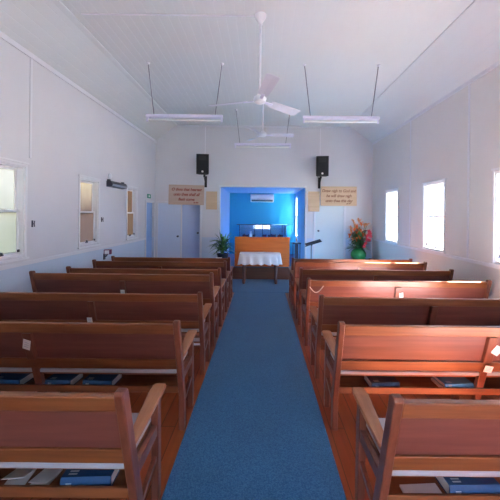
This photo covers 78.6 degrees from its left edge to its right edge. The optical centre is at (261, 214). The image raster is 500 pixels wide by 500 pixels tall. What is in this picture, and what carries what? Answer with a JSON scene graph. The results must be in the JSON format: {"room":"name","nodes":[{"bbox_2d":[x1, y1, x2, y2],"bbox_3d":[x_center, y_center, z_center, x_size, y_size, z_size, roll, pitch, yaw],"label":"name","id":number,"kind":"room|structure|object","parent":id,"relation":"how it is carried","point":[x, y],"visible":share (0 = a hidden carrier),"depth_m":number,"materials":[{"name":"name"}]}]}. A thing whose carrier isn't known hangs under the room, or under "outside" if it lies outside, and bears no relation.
{"room":"church","nodes":[
{"label":"church","id":0,"kind":"room"},
{"bbox_2d":[0,38,155,291],"bbox_3d":[-3.147,-0.293,3.390,0.120,4.140,10.820,1,0,0],"label":"wall","id":1,"kind":"structure","parent":0,"point":[73,135],"depth_m":4.72,"materials":[{"name":"paint"}]},
{"bbox_2d":[0,157,28,263],"bbox_3d":[-3.132,-0.055,3.660,0.155,1.255,0.710,1,0,0],"label":"window","id":2,"kind":"structure","parent":1,"relation":"in","point":[13,184],"depth_m":3.87,"materials":[{"name":"paint"}]},
{"bbox_2d":[29,58,32,158],"bbox_3d":[-3.069,-1.415,4.050,0.012,1.325,0.040,1,0,0],"label":"trim","id":3,"kind":"structure","parent":1,"relation":"attached to","point":[31,60],"depth_m":4.04,"materials":[{"name":"paint"}]},
{"bbox_2d":[0,238,145,270],"bbox_3d":[-3.082,0.628,3.075,0.030,0.050,9.950,1,0,0],"label":"trim","id":4,"kind":"structure","parent":1,"relation":"attached to","point":[4,267],"depth_m":4.62,"materials":[{"name":"paint"}]},
{"bbox_2d":[0,31,155,142],"bbox_3d":[-3.058,-2.112,3.450,0.020,0.070,10.700,1,0,0],"label":"trim","id":5,"kind":"structure","parent":1,"relation":"attached to","point":[3,36],"depth_m":4.66,"materials":[{"name":"paint"}]},
{"bbox_2d":[77,174,100,248],"bbox_3d":[-3.132,-0.055,5.450,0.155,1.255,0.690,1,0,0],"label":"window","id":6,"kind":"structure","parent":1,"relation":"in","point":[88,187],"depth_m":5.54,"materials":[{"name":"paint"}]},
{"bbox_2d":[103,249,111,259],"bbox_3d":[-3.032,0.776,5.986,0.147,0.195,0.106,1,0,-20],"label":"wall spotlight","id":7,"kind":"object","parent":1,"relation":"attached to","point":[106,251],"visible":1,"depth_m":5.96,"materials":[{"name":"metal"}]},
{"bbox_2d":[106,179,126,188],"bbox_3d":[-3.022,-0.637,6.380,0.124,0.150,0.680,1,0,0],"label":"wall heater","id":8,"kind":"object","parent":1,"relation":"attached to","point":[109,183],"visible":1,"depth_m":6.23,"materials":[{"name":"silver metal"}]},
{"bbox_2d":[126,185,137,239],"bbox_3d":[-3.132,-0.055,7.235,0.155,1.255,0.640,1,0,0],"label":"window","id":9,"kind":"structure","parent":1,"relation":"in","point":[131,191],"depth_m":7.37,"materials":[{"name":"paint"}]},
{"bbox_2d":[146,203,151,256],"bbox_3d":[-3.173,0.714,8.430,0.050,2.115,0.620,1,0,0],"label":"door","id":10,"kind":"structure","parent":1,"relation":"in","point":[149,205],"depth_m":8.52,"materials":[{"name":"blue paint"}]},
{"bbox_2d":[145,200,155,256],"bbox_3d":[-3.088,0.688,8.428,0.018,2.180,0.735,1,0,0],"label":"trim","id":11,"kind":"structure","parent":1,"relation":"attached to","point":[146,201],"depth_m":8.17,"materials":[{"name":"paint"}]},
{"bbox_2d":[220,187,229,252],"bbox_3d":[-1.264,0.332,10.160,0.100,2.750,2.480,1,0,0],"label":"wall","id":12,"kind":"structure","parent":0,"point":[225,195],"depth_m":10.08,"materials":[{"name":"blue paint"}]},
{"bbox_2d":[0,0,499,142],"bbox_3d":[0.070,-2.391,3.450,6.510,0.776,10.940,1,0,0],"label":"ceiling","id":13,"kind":"structure","parent":0,"point":[341,44],"depth_m":4.67,"materials":[{"name":"paint"}]},
{"bbox_2d":[81,13,253,16],"bbox_3d":[-1.211,-2.571,3.920,2.225,0.020,0.020,1,0,0],"label":"conduit","id":14,"kind":"object","parent":13,"relation":"attached to","point":[81,13],"visible":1,"depth_m":3.91,"materials":[{"name":"white plastic"}]},
{"bbox_2d":[146,62,223,121],"bbox_3d":[-1.313,-2.085,5.190,1.320,0.999,0.088,1,0,0],"label":"fluorescent light","id":15,"kind":"object","parent":13,"relation":"hanging from","point":[182,117],"visible":1,"depth_m":5.17,"materials":[{"name":"metal"}]},
{"bbox_2d":[207,11,299,115],"bbox_3d":[-0.087,-1.998,3.827,1.287,1.145,1.252,1,0,0],"label":"ceiling fan","id":16,"kind":"object","parent":13,"relation":"hanging from","point":[269,82],"visible":1,"depth_m":3.90,"materials":[{"name":"white metal"}]},
{"bbox_2d":[234,109,290,148],"bbox_3d":[0.022,-2.101,7.450,1.380,0.939,0.088,1,0,0],"label":"fluorescent light","id":17,"kind":"object","parent":13,"relation":"hanging from","point":[237,145],"visible":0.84,"depth_m":7.44,"materials":[{"name":"metal"}]},
{"bbox_2d":[244,97,293,140],"bbox_3d":[0.154,-2.141,6.690,1.101,0.855,1.246,1,0,0],"label":"ceiling fan","id":18,"kind":"object","parent":13,"relation":"hanging from","point":[262,133],"visible":0.81,"depth_m":6.69,"materials":[{"name":"white metal"}]},
{"bbox_2d":[302,64,379,123],"bbox_3d":[1.347,-2.057,5.190,1.320,0.999,0.088,1,0,0],"label":"fluorescent light","id":19,"kind":"object","parent":13,"relation":"hanging from","point":[373,119],"visible":1,"depth_m":5.17,"materials":[{"name":"metal"}]},
{"bbox_2d":[0,292,499,499],"bbox_3d":[0.025,1.870,3.450,6.510,0.120,10.940,1,0,0],"label":"floor","id":20,"kind":"structure","parent":0,"point":[342,441],"depth_m":2.78,"materials":[{"name":"brown wood"}]},
{"bbox_2d":[0,383,165,499],"bbox_3d":[-1.847,1.301,1.718,2.442,0.980,0.622,1,0,0],"label":"pew","id":21,"kind":"object","parent":20,"relation":"on","point":[39,431],"visible":1,"depth_m":1.52,"materials":[{"name":"brown wood"}]},
{"bbox_2d":[1,469,35,484],"bbox_3d":[-1.332,1.423,1.679,0.110,0.049,0.120,1,0,-7],"label":"leaflet","id":22,"kind":"object","parent":21,"relation":"on","point":[18,476],"visible":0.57,"depth_m":1.66,"materials":[{"name":"white paper"}]},
{"bbox_2d":[28,469,62,484],"bbox_3d":[-1.189,1.436,1.679,0.100,0.025,0.120,1,0,6],"label":"leaflet","id":23,"kind":"object","parent":21,"relation":"on","point":[46,476],"visible":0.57,"depth_m":1.67,"materials":[{"name":"white paper"}]},
{"bbox_2d":[0,413,150,468],"bbox_3d":[-1.846,1.272,1.757,2.300,0.035,0.404,1,0,0],"label":"seat cushion","id":24,"kind":"object","parent":21,"relation":"on","point":[3,464],"depth_m":1.56,"materials":[{"name":"fabric"}]},
{"bbox_2d":[60,469,119,485],"bbox_3d":[-0.935,1.417,1.695,0.260,0.069,0.184,1,0,-3],"label":"book","id":25,"kind":"object","parent":21,"relation":"on","point":[92,477],"visible":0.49,"depth_m":1.61,"materials":[{"name":"blue paper"}]},
{"bbox_2d":[0,320,196,429],"bbox_3d":[-1.847,1.301,2.659,2.442,0.980,0.622,1,0,0],"label":"pew","id":26,"kind":"object","parent":20,"relation":"on","point":[146,355],"visible":0.9,"depth_m":2.46,"materials":[{"name":"brown wood"}]},
{"bbox_2d":[0,373,33,383],"bbox_3d":[-2.145,1.408,2.636,0.250,0.061,0.184,1,0,3],"label":"book","id":27,"kind":"object","parent":26,"relation":"on","point":[5,378],"visible":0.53,"depth_m":2.60,"materials":[{"name":"blue paper"}]},
{"bbox_2d":[22,339,30,349],"bbox_3d":[-1.851,1.019,2.398,0.083,0.101,0.028,1,0,0],"label":"card","id":28,"kind":"object","parent":26,"relation":"attached to","point":[26,343],"visible":1,"depth_m":2.40,"materials":[{"name":"white paper"}]},
{"bbox_2d":[45,374,83,383],"bbox_3d":[-1.705,1.413,2.636,0.220,0.061,0.184,1,0,3],"label":"book","id":29,"kind":"object","parent":26,"relation":"on","point":[55,378],"visible":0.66,"depth_m":2.58,"materials":[{"name":"blue paper"}]},
{"bbox_2d":[0,351,187,372],"bbox_3d":[-1.846,1.272,2.698,2.300,0.035,0.404,1,0,0],"label":"seat cushion","id":30,"kind":"object","parent":26,"relation":"on","point":[3,369],"depth_m":2.50,"materials":[{"name":"fabric"}]},
{"bbox_2d":[82,374,121,384],"bbox_3d":[-1.375,1.416,2.636,0.250,0.061,0.184,1,0,3],"label":"book","id":31,"kind":"object","parent":26,"relation":"on","point":[91,379],"visible":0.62,"depth_m":2.58,"materials":[{"name":"blue paper"}]},
{"bbox_2d":[0,292,211,374],"bbox_3d":[-1.847,1.301,3.544,2.442,0.980,0.622,1,0,0],"label":"pew","id":32,"kind":"object","parent":20,"relation":"on","point":[189,309],"visible":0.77,"depth_m":3.32,"materials":[{"name":"brown wood"}]},
{"bbox_2d":[181,320,204,331],"bbox_3d":[-1.846,1.272,3.583,2.300,0.035,0.404,1,0,0],"label":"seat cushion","id":33,"kind":"object","parent":32,"relation":"on","point":[183,329],"depth_m":3.38,"materials":[{"name":"fabric"}]},
{"bbox_2d":[194,338,199,344],"bbox_3d":[-0.735,1.443,3.480,0.120,0.020,0.160,1,0,-6],"label":"leaflet","id":34,"kind":"object","parent":32,"relation":"on","point":[195,339],"visible":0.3,"depth_m":3.48,"materials":[{"name":"white paper"}]},
{"bbox_2d":[29,271,219,346],"bbox_3d":[-1.846,1.267,4.284,2.442,1.047,0.622,1,0,0],"label":"pew","id":35,"kind":"object","parent":20,"relation":"on","point":[40,282],"visible":0.48,"depth_m":4.04,"materials":[{"name":"brown wood"}]},
{"bbox_2d":[66,266,225,326],"bbox_3d":[-1.847,1.301,5.034,2.442,0.980,0.622,1,0,0],"label":"pew","id":36,"kind":"object","parent":20,"relation":"on","point":[218,281],"visible":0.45,"depth_m":4.75,"materials":[{"name":"brown wood"}]},
{"bbox_2d":[92,259,229,311],"bbox_3d":[-1.847,1.301,5.764,2.442,0.980,0.622,1,0,0],"label":"pew","id":37,"kind":"object","parent":20,"relation":"on","point":[96,264],"visible":0.42,"depth_m":5.49,"materials":[{"name":"brown wood"}]},
{"bbox_2d":[111,256,233,301],"bbox_3d":[-1.847,1.314,6.454,2.442,0.954,0.622,1,0,0],"label":"pew","id":38,"kind":"object","parent":20,"relation":"on","point":[113,258],"visible":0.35,"depth_m":6.17,"materials":[{"name":"brown wood"}]},
{"bbox_2d":[161,292,346,499],"bbox_3d":[-0.050,1.803,3.547,1.174,0.011,7.085,1,0,0],"label":"carpet runner","id":39,"kind":"object","parent":20,"relation":"on","point":[255,430],"visible":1,"depth_m":2.62,"materials":[{"name":"blue carpet"}]},
{"bbox_2d":[232,267,288,279],"bbox_3d":[-0.002,1.642,9.990,2.450,0.337,2.820,1,0,0],"label":"platform","id":40,"kind":"object","parent":20,"relation":"on","point":[251,272],"visible":0.14,"depth_m":8.58,"materials":[{"name":"brown wood"}]},
{"bbox_2d":[228,254,294,267],"bbox_3d":[0.000,1.466,9.975,2.450,0.015,2.850,1,0,0],"label":"platform","id":41,"kind":"object","parent":40,"relation":"on","point":[232,256],"visible":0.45,"depth_m":9.46,"materials":[{"name":"blue carpet"}]},
{"bbox_2d":[237,224,286,236],"bbox_3d":[0.031,0.898,11.238,1.920,1.120,0.320,1,0,0],"label":"glass screen","id":42,"kind":"object","parent":41,"relation":"on","point":[258,230],"visible":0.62,"depth_m":11.38,"materials":[{"name":"clear glass"}]},
{"bbox_2d":[235,237,289,266],"bbox_3d":[0.009,1.040,8.645,1.560,0.836,0.054,1,0,0],"label":"screen","id":43,"kind":"object","parent":41,"relation":"on","point":[242,244],"visible":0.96,"depth_m":8.63,"materials":[{"name":"brown wood"}]},
{"bbox_2d":[292,242,300,258],"bbox_3d":[0.978,1.128,8.680,0.240,0.680,0.200,1,0,0],"label":"candle stand","id":44,"kind":"object","parent":41,"relation":"on","point":[296,244],"visible":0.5,"depth_m":8.63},
{"bbox_2d":[232,279,288,292],"bbox_3d":[0.006,1.804,7.817,5.850,0.011,1.445,1,0,0],"label":"carpet","id":45,"kind":"object","parent":20,"relation":"on","point":[251,285],"visible":0.11,"depth_m":7.75,"materials":[{"name":"blue carpet"}]},
{"bbox_2d":[242,265,277,283],"bbox_3d":[-0.055,1.413,8.130,1.035,0.768,0.418,1,0,0],"label":"table","id":46,"kind":"object","parent":45,"relation":"on","point":[243,266],"visible":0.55,"depth_m":7.94,"materials":[{"name":"brown wood"}]},
{"bbox_2d":[238,252,281,265],"bbox_3d":[-0.052,1.157,8.130,1.176,0.298,0.532,1,0,0],"label":"tablecloth","id":47,"kind":"object","parent":46,"relation":"on","point":[245,258],"visible":1,"depth_m":7.91,"materials":[{"name":"white fabric"}]},
{"bbox_2d":[305,239,321,258],"bbox_3d":[1.318,1.223,8.050,0.455,1.173,0.351,1,0,0],"label":"music stand","id":48,"kind":"object","parent":45,"relation":"on","point":[318,240],"visible":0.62,"depth_m":7.99,"materials":[{"name":"black metal"}]},
{"bbox_3d":[2.714,1.538,8.320,0.780,0.577,0.440,1,0,0],"label":"table","id":49,"kind":"object","parent":45,"relation":"on","visible":0},
{"bbox_2d":[351,248,365,258],"bbox_3d":[2.629,1.075,8.320,0.407,0.345,0.407,1,0,0],"label":"vase","id":50,"kind":"object","parent":49,"relation":"on","point":[356,253],"visible":0.73,"depth_m":8.17,"materials":[{"name":"green ceramic"}]},
{"bbox_2d":[347,218,371,251],"bbox_3d":[2.618,0.542,8.336,0.767,0.952,0.613,1,0,0],"label":"flower arrangement","id":51,"kind":"object","parent":50,"relation":"in","point":[358,235],"visible":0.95,"depth_m":8.27,"materials":[{"name":"pink plant"}]},
{"bbox_3d":[-1.066,1.529,7.980,0.380,0.515,0.280,1,0,0],"label":"plant stand","id":52,"kind":"object","parent":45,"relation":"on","visible":0},
{"bbox_2d":[209,230,235,257],"bbox_3d":[-1.058,0.807,7.981,0.799,0.929,0.836,1,0,-17],"label":"potted plant","id":53,"kind":"object","parent":52,"relation":"on","point":[222,246],"visible":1,"depth_m":7.90,"materials":[{"name":"green plant"}]},
{"bbox_2d":[288,257,412,301],"bbox_3d":[1.816,1.350,6.464,2.482,0.958,0.622,1,0,0],"label":"pew","id":54,"kind":"object","parent":20,"relation":"on","point":[291,267],"visible":0.26,"depth_m":6.18,"materials":[{"name":"brown wood"}]},
{"bbox_2d":[291,260,426,309],"bbox_3d":[1.816,1.339,5.914,2.482,0.980,0.622,1,0,0],"label":"pew","id":55,"kind":"object","parent":20,"relation":"on","point":[305,265],"visible":0.39,"depth_m":5.64,"materials":[{"name":"brown wood"}]},
{"bbox_2d":[295,267,453,324],"bbox_3d":[1.816,1.339,5.134,2.482,0.980,0.622,1,0,0],"label":"pew","id":56,"kind":"object","parent":20,"relation":"on","point":[314,274],"visible":0.44,"depth_m":4.88,"materials":[{"name":"brown wood"}]},
{"bbox_2d":[300,278,491,345],"bbox_3d":[1.816,1.339,4.334,2.482,0.980,0.622,1,0,0],"label":"pew","id":57,"kind":"object","parent":20,"relation":"on","point":[332,288],"visible":0.54,"depth_m":4.09,"materials":[{"name":"brown wood"}]},
{"bbox_2d":[309,294,499,378],"bbox_3d":[1.816,1.339,3.484,2.482,0.980,0.622,1,0,0],"label":"pew","id":58,"kind":"object","parent":20,"relation":"on","point":[331,310],"visible":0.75,"depth_m":3.25,"materials":[{"name":"brown wood"}]},
{"bbox_2d":[322,321,499,430],"bbox_3d":[1.816,1.339,2.674,2.482,0.980,0.622,1,0,0],"label":"pew","id":59,"kind":"object","parent":20,"relation":"on","point":[412,354],"visible":0.93,"depth_m":2.48,"materials":[{"name":"brown wood"}]},
{"bbox_2d":[364,376,399,386],"bbox_3d":[1.035,1.442,2.651,0.240,0.061,0.184,1,0,-3],"label":"book","id":60,"kind":"object","parent":59,"relation":"on","point":[373,381],"visible":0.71,"depth_m":2.60,"materials":[{"name":"blue paper"}]},
{"bbox_2d":[331,353,499,375],"bbox_3d":[1.816,1.311,2.713,2.340,0.035,0.404,1,0,0],"label":"seat cushion","id":61,"kind":"object","parent":59,"relation":"on","point":[344,372],"depth_m":2.51,"materials":[{"name":"fabric"}]},
{"bbox_2d":[431,378,442,386],"bbox_3d":[1.655,1.468,2.640,0.280,0.020,0.190,1,0,-2],"label":"booklet","id":62,"kind":"object","parent":59,"relation":"on","point":[432,379],"visible":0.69,"depth_m":2.66,"materials":[{"name":"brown paper"}]},
{"bbox_2d":[432,377,473,387],"bbox_3d":[1.655,1.439,2.651,0.250,0.036,0.184,1,0,-3],"label":"book","id":63,"kind":"object","parent":62,"relation":"on","point":[444,381],"visible":0.77,"depth_m":2.60,"materials":[{"name":"blue paper"}]},
{"bbox_2d":[483,366,493,372],"bbox_3d":[1.831,1.249,2.468,0.073,0.068,0.019,1,0,0],"label":"card","id":64,"kind":"object","parent":59,"relation":"attached to","point":[488,369],"visible":1,"depth_m":2.46,"materials":[{"name":"white paper"}]},
{"bbox_2d":[491,345,499,355],"bbox_3d":[1.862,1.076,2.417,0.090,0.097,0.025,1,0,0],"label":"card","id":65,"kind":"object","parent":59,"relation":"attached to","point":[496,351],"visible":1,"depth_m":2.42,"materials":[{"name":"white paper"}]},
{"bbox_2d":[352,387,499,499],"bbox_3d":[1.816,1.339,1.694,2.482,0.980,0.622,1,0,0],"label":"pew","id":66,"kind":"object","parent":20,"relation":"on","point":[418,441],"visible":1,"depth_m":1.50,"materials":[{"name":"brown wood"}]},
{"bbox_2d":[399,483,441,492],"bbox_3d":[0.845,1.464,1.620,0.200,0.012,0.070,1,0,-3],"label":"leaflet","id":67,"kind":"object","parent":66,"relation":"on","point":[425,487],"visible":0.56,"depth_m":1.63,"materials":[{"name":"white paper"}]},
{"bbox_2d":[366,418,499,476],"bbox_3d":[1.816,1.311,1.733,2.340,0.035,0.404,1,0,0],"label":"seat cushion","id":68,"kind":"object","parent":66,"relation":"on","point":[396,472],"depth_m":1.53,"materials":[{"name":"fabric"}]},
{"bbox_2d":[435,477,499,493],"bbox_3d":[1.105,1.438,1.671,0.270,0.069,0.184,1,0,-2],"label":"book","id":69,"kind":"object","parent":66,"relation":"on","point":[459,485],"visible":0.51,"depth_m":1.59,"materials":[{"name":"blue paper"}]},
{"bbox_2d":[229,193,294,253],"bbox_3d":[0.011,0.345,11.450,2.650,2.750,0.100,1,0,0],"label":"wall","id":70,"kind":"structure","parent":0,"point":[242,210],"depth_m":11.40,"materials":[{"name":"blue paint"}]},
{"bbox_2d":[250,194,273,201],"bbox_3d":[0.006,-0.623,11.306,0.860,0.284,0.192,1,0,0],"label":"air conditioner","id":71,"kind":"object","parent":70,"relation":"attached to","point":[254,197],"visible":1,"depth_m":11.23,"materials":[{"name":"white plastic"}]},
{"bbox_2d":[222,187,303,193],"bbox_3d":[0.024,-0.860,10.210,2.650,0.100,2.580,1,0,0],"label":"ceiling","id":72,"kind":"structure","parent":0,"point":[229,189],"depth_m":10.02,"materials":[{"name":"blue paint"}]},
{"bbox_2d":[155,126,372,258],"bbox_3d":[0.050,-0.460,8.860,6.510,4.540,0.120,1,0,0],"label":"wall","id":73,"kind":"structure","parent":0,"point":[350,154],"depth_m":8.80,"materials":[{"name":"paint"}]},
{"bbox_2d":[51,0,176,126],"bbox_3d":[-2.476,-2.572,3.450,0.065,0.052,10.700,1,0,0],"label":"trim","id":74,"kind":"structure","parent":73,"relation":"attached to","point":[58,3],"depth_m":4.70,"materials":[{"name":"paint"}]},
{"bbox_2d":[155,201,167,256],"bbox_3d":[-2.707,0.692,8.791,0.720,2.180,0.018,1,0,0],"label":"trim","id":75,"kind":"structure","parent":73,"relation":"attached to","point":[157,202],"depth_m":8.78,"materials":[{"name":"paint"}]},
{"bbox_2d":[158,203,180,257],"bbox_3d":[-2.678,0.720,8.795,0.660,2.115,0.110,1,0,0],"label":"door","id":76,"kind":"structure","parent":73,"relation":"in","point":[169,215],"depth_m":8.81,"materials":[{"name":"paint"}]},
{"bbox_2d":[168,185,203,204],"bbox_3d":[-2.172,-0.578,8.767,1.034,0.599,0.030,1,0,0],"label":"sign","id":77,"kind":"object","parent":73,"relation":"attached to","point":[178,194],"visible":1,"depth_m":8.76,"materials":[{"name":"beige paper"}]},
{"bbox_2d":[182,205,199,257],"bbox_3d":[-2.061,0.729,8.913,0.535,2.100,0.104,1,0,-24],"label":"door","id":78,"kind":"structure","parent":73,"relation":"in","point":[190,214],"depth_m":8.92,"materials":[{"name":"paint"}]},
{"bbox_2d":[180,205,201,257],"bbox_3d":[-2.042,0.699,8.791,0.610,2.180,0.018,1,0,0],"label":"trim","id":79,"kind":"structure","parent":73,"relation":"attached to","point":[200,249],"depth_m":8.78,"materials":[{"name":"paint"}]},
{"bbox_2d":[203,174,206,186],"bbox_3d":[-1.620,-0.972,8.666,0.070,0.350,0.268,1,0,0],"label":"bracket","id":80,"kind":"object","parent":73,"relation":"attached to","point":[204,176],"visible":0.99,"depth_m":8.78,"materials":[{"name":"black metal"}]},
{"bbox_2d":[196,154,208,174],"bbox_3d":[-1.645,-1.407,8.496,0.340,0.568,0.345,1,0,-7],"label":"loudspeaker","id":81,"kind":"object","parent":80,"relation":"attached to","point":[202,160],"visible":0.99,"depth_m":8.34,"materials":[{"name":"black plastic"}]},
{"bbox_2d":[206,191,216,209],"bbox_3d":[-1.453,-0.419,8.786,0.317,0.519,0.027,1,0,0],"label":"hymn board","id":82,"kind":"object","parent":73,"relation":"attached to","point":[211,196],"visible":1,"depth_m":8.78,"materials":[{"name":"beige wood"}]},
{"bbox_2d":[218,185,306,258],"bbox_3d":[0.012,0.259,8.791,2.550,2.218,0.018,1,0,0],"label":"trim","id":83,"kind":"structure","parent":73,"relation":"attached to","point":[305,187],"depth_m":8.78,"materials":[{"name":"paint"}]},
{"bbox_2d":[176,125,349,128],"bbox_3d":[0.037,-2.544,8.790,5.020,0.048,0.020,1,0,0],"label":"trim","id":84,"kind":"structure","parent":73,"relation":"attached to","point":[177,125],"depth_m":8.78,"materials":[{"name":"paint"}]},
{"bbox_2d":[308,191,319,211],"bbox_3d":[1.493,-0.388,8.786,0.323,0.577,0.027,1,0,0],"label":"hymn board","id":85,"kind":"object","parent":73,"relation":"attached to","point":[313,197],"visible":1,"depth_m":8.78,"materials":[{"name":"beige wood"}]},
{"bbox_2d":[318,176,321,188],"bbox_3d":[1.650,-0.938,8.666,0.070,0.350,0.268,1,0,0],"label":"bracket","id":86,"kind":"object","parent":73,"relation":"attached to","point":[320,177],"visible":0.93,"depth_m":8.78,"materials":[{"name":"black metal"}]},
{"bbox_2d":[316,156,328,176],"bbox_3d":[1.674,-1.353,8.496,0.340,0.568,0.345,1,0,7],"label":"loudspeaker","id":87,"kind":"object","parent":86,"relation":"attached to","point":[322,162],"visible":1,"depth_m":8.34,"materials":[{"name":"black plastic"}]},
{"bbox_2d":[315,205,343,258],"bbox_3d":[1.942,0.768,8.795,0.820,2.115,0.110,1,0,0],"label":"door","id":88,"kind":"structure","parent":73,"relation":"in","point":[329,221],"depth_m":8.81,"materials":[{"name":"grey paint"}]},
{"bbox_2d":[313,203,345,258],"bbox_3d":[1.942,0.740,8.791,0.940,2.180,0.018,1,0,0],"label":"trim","id":89,"kind":"structure","parent":73,"relation":"attached to","point":[344,247],"depth_m":8.78,"materials":[{"name":"paint"}]},
{"bbox_2d":[321,186,356,205],"bbox_3d":[2.206,-0.539,8.767,1.036,0.563,0.030,0,0,0],"label":"sign","id":90,"kind":"object","parent":73,"relation":"attached to","point":[330,195],"visible":1,"depth_m":8.76,"materials":[{"name":"brown"}]},
{"bbox_2d":[350,0,483,127],"bbox_3d":[2.549,-2.519,3.450,0.065,0.052,10.700,1,0,0],"label":"trim","id":91,"kind":"structure","parent":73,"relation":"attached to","point":[475,3],"depth_m":4.62,"materials":[{"name":"paint"}]},
{"bbox_2d":[295,188,304,258],"bbox_3d":[1.286,0.358,10.160,0.100,2.750,2.480,1,0,0],"label":"wall","id":92,"kind":"structure","parent":0,"point":[300,195],"depth_m":9.80,"materials":[{"name":"blue paint"}]},
{"bbox_2d":[296,197,296,236],"bbox_3d":[1.288,0.059,10.960,0.102,1.450,0.480,1,0,0],"label":"window","id":93,"kind":"structure","parent":92,"relation":"in","point":[296,197],"depth_m":11.15,"materials":[{"name":"paint"}]},
{"bbox_2d":[391,235,442,246],"bbox_3d":[18.218,2.676,5.000,43.510,0.150,70.000,1,0,0],"label":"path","id":94,"kind":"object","parent":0,"point":[437,240],"depth_m":32.39,"materials":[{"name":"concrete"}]},
{"bbox_2d":[372,66,499,298],"bbox_3d":[3.243,-0.226,3.390,0.120,4.140,10.820,1,0,0],"label":"wall","id":95,"kind":"structure","parent":0,"point":[439,136],"depth_m":5.16,"materials":[{"name":"paint"}]},
{"bbox_2d":[384,188,398,243],"bbox_3d":[3.223,0.021,7.470,0.155,1.315,0.770,1,0,0],"label":"window","id":96,"kind":"structure","parent":95,"relation":"in","point":[388,193],"depth_m":7.76,"materials":[{"name":"paint"}]},
{"bbox_2d":[409,121,410,245],"bbox_3d":[3.181,-0.672,6.550,0.012,2.680,0.040,1,0,0],"label":"trim","id":97,"kind":"structure","parent":95,"relation":"attached to","point":[410,121],"depth_m":6.54,"materials":[{"name":"paint"}]},
{"bbox_2d":[421,178,445,253],"bbox_3d":[3.223,0.021,5.650,0.155,1.315,0.770,1,0,0],"label":"window","id":98,"kind":"structure","parent":95,"relation":"in","point":[426,208],"depth_m":5.93,"materials":[{"name":"paint"}]},
{"bbox_2d":[371,238,499,268],"bbox_3d":[3.158,0.693,3.450,0.030,0.050,10.700,1,0,0],"label":"trim","id":99,"kind":"structure","parent":95,"relation":"attached to","point":[400,245],"depth_m":5.10,"materials":[{"name":"paint"}]},
{"bbox_2d":[372,60,499,144],"bbox_3d":[3.192,-2.047,3.450,0.020,0.070,10.700,1,0,0],"label":"trim","id":100,"kind":"structure","parent":95,"relation":"attached to","point":[496,64],"depth_m":5.23,"materials":[{"name":"paint"}]},
{"bbox_2d":[466,84,469,257],"bbox_3d":[3.181,-0.672,4.700,0.012,2.680,0.040,1,0,0],"label":"trim","id":101,"kind":"structure","parent":95,"relation":"attached to","point":[468,153],"depth_m":4.69,"materials":[{"name":"paint"}]},
{"bbox_2d":[489,167,499,265],"bbox_3d":[3.223,0.021,3.830,0.155,1.315,0.770,1,0,0],"label":"window","id":102,"kind":"structure","parent":95,"relation":"in","point":[495,190],"depth_m":4.14,"materials":[{"name":"paint"}]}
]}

